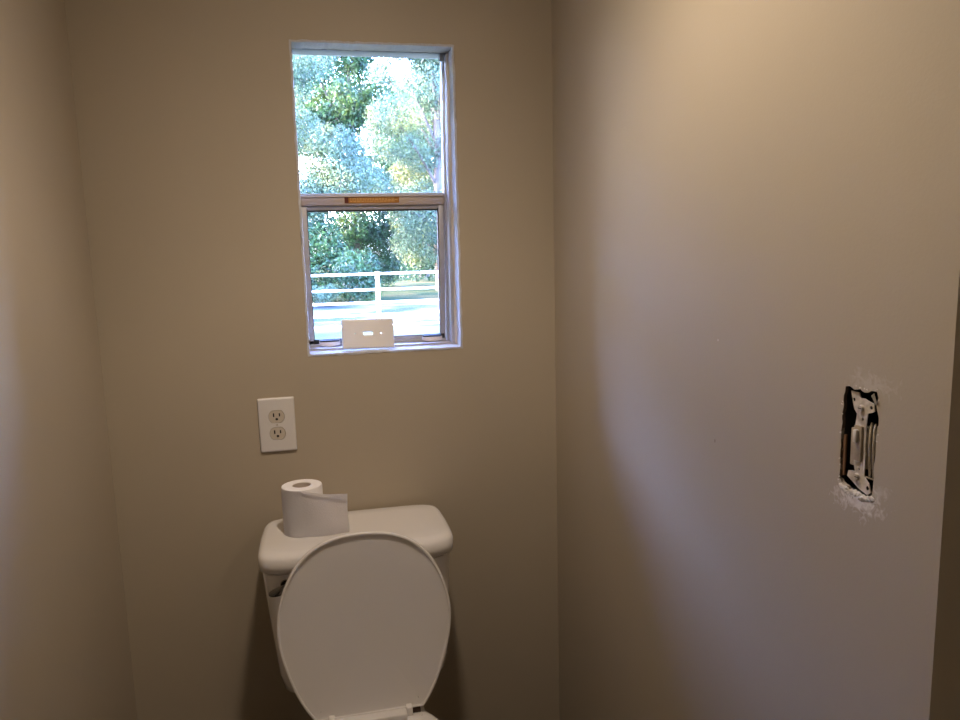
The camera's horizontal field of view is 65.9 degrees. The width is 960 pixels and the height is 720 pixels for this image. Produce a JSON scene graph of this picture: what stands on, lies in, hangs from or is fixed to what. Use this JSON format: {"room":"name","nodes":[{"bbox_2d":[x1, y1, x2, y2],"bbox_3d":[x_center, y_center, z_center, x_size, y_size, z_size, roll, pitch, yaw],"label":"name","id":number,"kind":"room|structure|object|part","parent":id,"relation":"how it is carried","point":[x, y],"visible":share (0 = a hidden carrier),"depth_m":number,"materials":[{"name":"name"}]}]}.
{"room":"bathroom","nodes":[
{"label":"bathroom","id":0,"kind":"room"},
{"bbox_2d":[0,0,136,719],"bbox_3d":[-0.532,0.264,0.124,0.110,2.370,3.000,-3,9,-12],"label":"wall","id":1,"kind":"structure","parent":0,"point":[65,653],"depth_m":1.28,"materials":[{"name":"beige paint"}]},
{"bbox_2d":[64,0,559,719],"bbox_3d":[0.426,-0.025,1.913,2.753,2.370,0.118,-3,9,-12],"label":"wall","id":2,"kind":"structure","parent":0,"point":[184,108],"depth_m":1.67,"materials":[{"name":"beige paint"}]},
{"bbox_2d":[257,396,296,452],"bbox_3d":[-0.458,0.146,1.673,0.081,0.124,0.006,-3,9,-12],"label":"duplex outlet","id":3,"kind":"object","parent":2,"relation":"attached to","point":[274,440],"visible":1,"depth_m":1.67,"materials":[{"name":"white plastic"}]},
{"bbox_2d":[269,410,283,422],"bbox_3d":[-0.459,0.127,1.670,0.033,0.028,0.006,-3,9,-12],"label":"receptacle","id":4,"kind":"object","parent":3,"relation":"attached to","point":[275,416],"depth_m":1.67,"materials":[{"name":"beige plastic"}]},
{"bbox_2d":[270,427,284,439],"bbox_3d":[-0.458,0.166,1.675,0.033,0.028,0.006,-3,9,-12],"label":"receptacle","id":5,"kind":"object","parent":3,"relation":"attached to","point":[276,433],"depth_m":1.67,"materials":[{"name":"beige plastic"}]},
{"bbox_2d":[292,48,456,350],"bbox_3d":[-0.248,-0.359,1.735,0.414,0.782,0.076,-3,9,-12],"label":"window","id":6,"kind":"structure","parent":2,"relation":"in","point":[441,202],"depth_m":1.76,"materials":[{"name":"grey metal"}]},
{"bbox_3d":[-0.267,-0.377,1.750,0.366,0.022,0.015,-3,9,-12],"label":"meeting rail","id":7,"kind":"part","parent":6,"relation":"part of","materials":[{"name":"white plastic"}]},
{"bbox_3d":[-0.258,-0.211,1.778,0.356,0.348,0.022,-3,9,-12],"label":"sash","id":8,"kind":"part","parent":6,"relation":"part of","materials":[{"name":"metal"}]},
{"bbox_2d":[350,198,397,201],"bbox_3d":[-0.251,-0.379,1.748,0.112,0.008,0.001,-3,9,-12],"label":"sticker","id":9,"kind":"object","parent":6,"relation":"on","point":[351,199],"depth_m":1.75,"materials":[{"name":"brown paper"}]},
{"bbox_2d":[289,39,462,356],"bbox_3d":[-0.231,-0.359,1.694,0.360,0.683,0.075,-3,9,-12],"label":"trim","id":10,"kind":"structure","parent":2,"relation":"attached to","point":[302,43],"depth_m":1.67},
{"bbox_2d":[341,318,394,348],"bbox_3d":[-0.264,-0.062,1.741,0.123,0.071,0.029,-3,9,-12],"label":"switch plate","id":11,"kind":"object","parent":10,"relation":"on","point":[382,329],"visible":1,"depth_m":1.74,"materials":[{"name":"white plastic"}]},
{"bbox_2d":[551,0,959,719],"bbox_3d":[0.359,0.073,1.258,0.103,2.370,1.145,-3,9,-12],"label":"wall","id":12,"kind":"structure","parent":0,"point":[757,202],"depth_m":0.97,"materials":[{"name":"beige paint"}]},
{"bbox_2d":[838,385,878,502],"bbox_3d":[0.435,0.088,0.804,0.064,0.128,0.063,-3,9,-12],"label":"light switch","id":13,"kind":"object","parent":12,"relation":"attached to","point":[861,415],"visible":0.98,"depth_m":0.80,"materials":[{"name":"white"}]},
{"bbox_3d":[0.786,1.356,0.608,2.763,0.100,3.260,-3,9,-12],"label":"floor","id":14,"kind":"structure","parent":0,"visible":0},
{"bbox_2d":[258,505,452,719],"bbox_3d":[-0.211,0.775,1.448,0.406,0.857,0.702,-3,9,-12],"label":"toilet","id":15,"kind":"object","parent":14,"relation":"on","point":[360,617],"visible":0.99,"depth_m":1.49,"materials":[{"name":"white ceramic"}]},
{"bbox_3d":[-0.401,0.457,1.490,0.048,0.028,0.035,-3,9,-12],"label":"flush lever","id":16,"kind":"part","parent":15,"relation":"part of","materials":[{"name":"silver metal"}]},
{"bbox_2d":[281,479,349,536],"bbox_3d":[-0.361,0.320,1.585,0.137,0.103,0.086,4,10,33],"label":"toilet roll","id":17,"kind":"object","parent":15,"relation":"on","point":[307,512],"visible":1,"depth_m":1.56,"materials":[{"name":"white paper"}]},
{"bbox_3d":[-0.271,0.386,1.619,0.406,0.041,0.239,-3,9,-12],"label":"tank lid","id":18,"kind":"part","parent":15,"relation":"part of","materials":[{"name":"white ceramic"}]},
{"bbox_3d":[-0.267,0.559,1.649,0.396,0.312,0.218,-3,9,-12],"label":"tank","id":19,"kind":"part","parent":15,"relation":"part of","materials":[{"name":"white ceramic"}]},
{"bbox_3d":[-0.218,0.727,1.512,0.194,0.012,0.012,-3,9,-12],"label":"hinge rod","id":20,"kind":"part","parent":15,"relation":"part of","materials":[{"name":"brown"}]},
{"bbox_3d":[-0.175,0.761,1.317,0.347,0.019,0.393,-3,9,-12],"label":"seat","id":21,"kind":"part","parent":15,"relation":"part of","materials":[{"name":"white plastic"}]},
{"label":"outside","id":22,"kind":"structure","parent":0,"visible":0},
{"bbox_2d":[312,267,438,338],"bbox_3d":[-26.552,-14.567,117.952,320.000,0.200,239.880,-3,9,-12],"label":"ground","id":23,"kind":"structure","parent":22,"point":[409,294],"depth_m":31.68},
{"bbox_2d":[310,262,318,298],"bbox_3d":[-7.960,-3.125,29.262,3.119,2.400,2.171,-3,9,-12],"label":"shrub","id":24,"kind":"object","parent":23,"relation":"on","point":[313,280],"visible":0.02,"depth_m":29.88,"materials":[{"name":"green plant"}]},
{"bbox_2d":[312,283,340,303],"bbox_3d":[-6.014,-2.501,28.400,1.228,0.907,1.560,3,9,26],"label":"shrub","id":25,"kind":"object","parent":23,"relation":"on","point":[323,297],"visible":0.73,"depth_m":28.29,"materials":[{"name":"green plant"}]},
{"bbox_2d":[308,212,360,302],"bbox_3d":[-6.968,-4.321,31.788,3.606,4.059,3.400,-6,9,-26],"label":"shrub","id":26,"kind":"object","parent":23,"relation":"on","point":[322,257],"visible":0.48,"depth_m":31.32,"materials":[{"name":"green plant"}]},
{"bbox_2d":[292,55,387,257],"bbox_3d":[-9.284,-10.382,33.099,10.358,15.589,7.407,5,11,39],"label":"leafy tree","id":27,"kind":"object","parent":23,"relation":"on","point":[315,180],"visible":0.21,"depth_m":32.29,"materials":[{"name":"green plant"}]},
{"bbox_2d":[330,246,384,301],"bbox_3d":[-5.024,-3.426,30.421,2.280,2.520,3.275,-2,8,-3],"label":"shrub","id":28,"kind":"object","parent":23,"relation":"on","point":[364,281],"visible":0.81,"depth_m":29.85,"materials":[{"name":"green plant"}]},
{"bbox_2d":[295,56,422,285],"bbox_3d":[-7.072,-12.001,43.998,11.297,15.565,8.933,-6,9,-26],"label":"leafy tree","id":29,"kind":"object","parent":23,"relation":"on","point":[339,99],"visible":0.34,"depth_m":41.43,"materials":[{"name":"green plant"}]},
{"bbox_2d":[311,271,438,329],"bbox_3d":[-1.351,-1.504,18.828,31.946,1.555,0.110,-3,9,-12],"label":"rail fence","id":30,"kind":"object","parent":23,"relation":"on","point":[377,289],"visible":0.08,"depth_m":18.48,"materials":[{"name":"white paint"}]},
{"bbox_3d":[-1.361,-2.218,18.685,31.850,0.056,0.032,-3,9,-12],"label":"rail","id":31,"kind":"part","parent":30,"relation":"part of","materials":[{"name":"white paint"}]},
{"bbox_3d":[-1.351,-1.833,18.741,31.850,0.056,0.032,-3,9,-12],"label":"rail","id":32,"kind":"part","parent":30,"relation":"part of","materials":[{"name":"white paint"}]},
{"bbox_3d":[-1.343,-1.516,18.788,31.850,0.056,0.032,-3,9,-12],"label":"rail","id":33,"kind":"part","parent":30,"relation":"part of","materials":[{"name":"white paint"}]},
{"bbox_3d":[-1.327,-0.943,18.873,31.850,0.056,0.032,-3,9,-12],"label":"rail","id":34,"kind":"part","parent":30,"relation":"part of","materials":[{"name":"white paint"}]},
{"bbox_3d":[-1.335,-1.210,18.833,31.850,0.056,0.032,-3,9,-12],"label":"rail","id":35,"kind":"part","parent":30,"relation":"part of","materials":[{"name":"white paint"}]},
{"bbox_3d":[-2.547,-1.435,18.575,0.096,1.555,0.096,-3,9,-12],"label":"post","id":36,"kind":"part","parent":30,"relation":"part of","materials":[{"name":"white paint"}]},
{"bbox_2d":[313,301,438,323],"bbox_3d":[-5.616,-1.490,25.377,120.000,0.200,7.500,-3,9,-12],"label":"driveway","id":37,"kind":"structure","parent":23,"relation":"on","point":[412,306],"depth_m":25.88,"materials":[{"name":"grey concrete"}]},
{"bbox_2d":[354,231,403,287],"bbox_3d":[-5.945,-5.749,42.630,3.036,3.624,3.219,-7,10,-35],"label":"shrub","id":38,"kind":"object","parent":23,"relation":"on","point":[387,264],"visible":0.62,"depth_m":42.22,"materials":[{"name":"green plant"}]},
{"bbox_2d":[324,57,442,290],"bbox_3d":[-2.915,-11.396,37.782,7.555,15.900,10.565,3,9,26],"label":"leafy tree","id":39,"kind":"object","parent":23,"relation":"on","point":[428,70],"visible":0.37,"depth_m":37.24,"materials":[{"name":"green plant"}]},
{"bbox_2d":[367,79,441,276],"bbox_3d":[-4.220,-14.974,61.638,11.731,16.163,9.277,-3,8,-9],"label":"leafy tree","id":40,"kind":"object","parent":23,"relation":"on","point":[405,79],"visible":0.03,"depth_m":59.15,"materials":[{"name":"green plant"}]},
{"bbox_2d":[386,232,425,279],"bbox_3d":[-5.530,-7.756,55.051,3.541,3.987,3.340,-8,11,-39],"label":"shrub","id":41,"kind":"object","parent":23,"relation":"on","point":[401,276],"visible":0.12,"depth_m":54.51,"materials":[{"name":"green plant"}]},
{"bbox_2d":[396,246,434,281],"bbox_3d":[-3.245,-7.271,51.582,5.302,4.081,3.691,2,9,24],"label":"shrub","id":42,"kind":"object","parent":23,"relation":"on","point":[432,267],"visible":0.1,"depth_m":51.39,"materials":[{"name":"green plant"}]}
]}

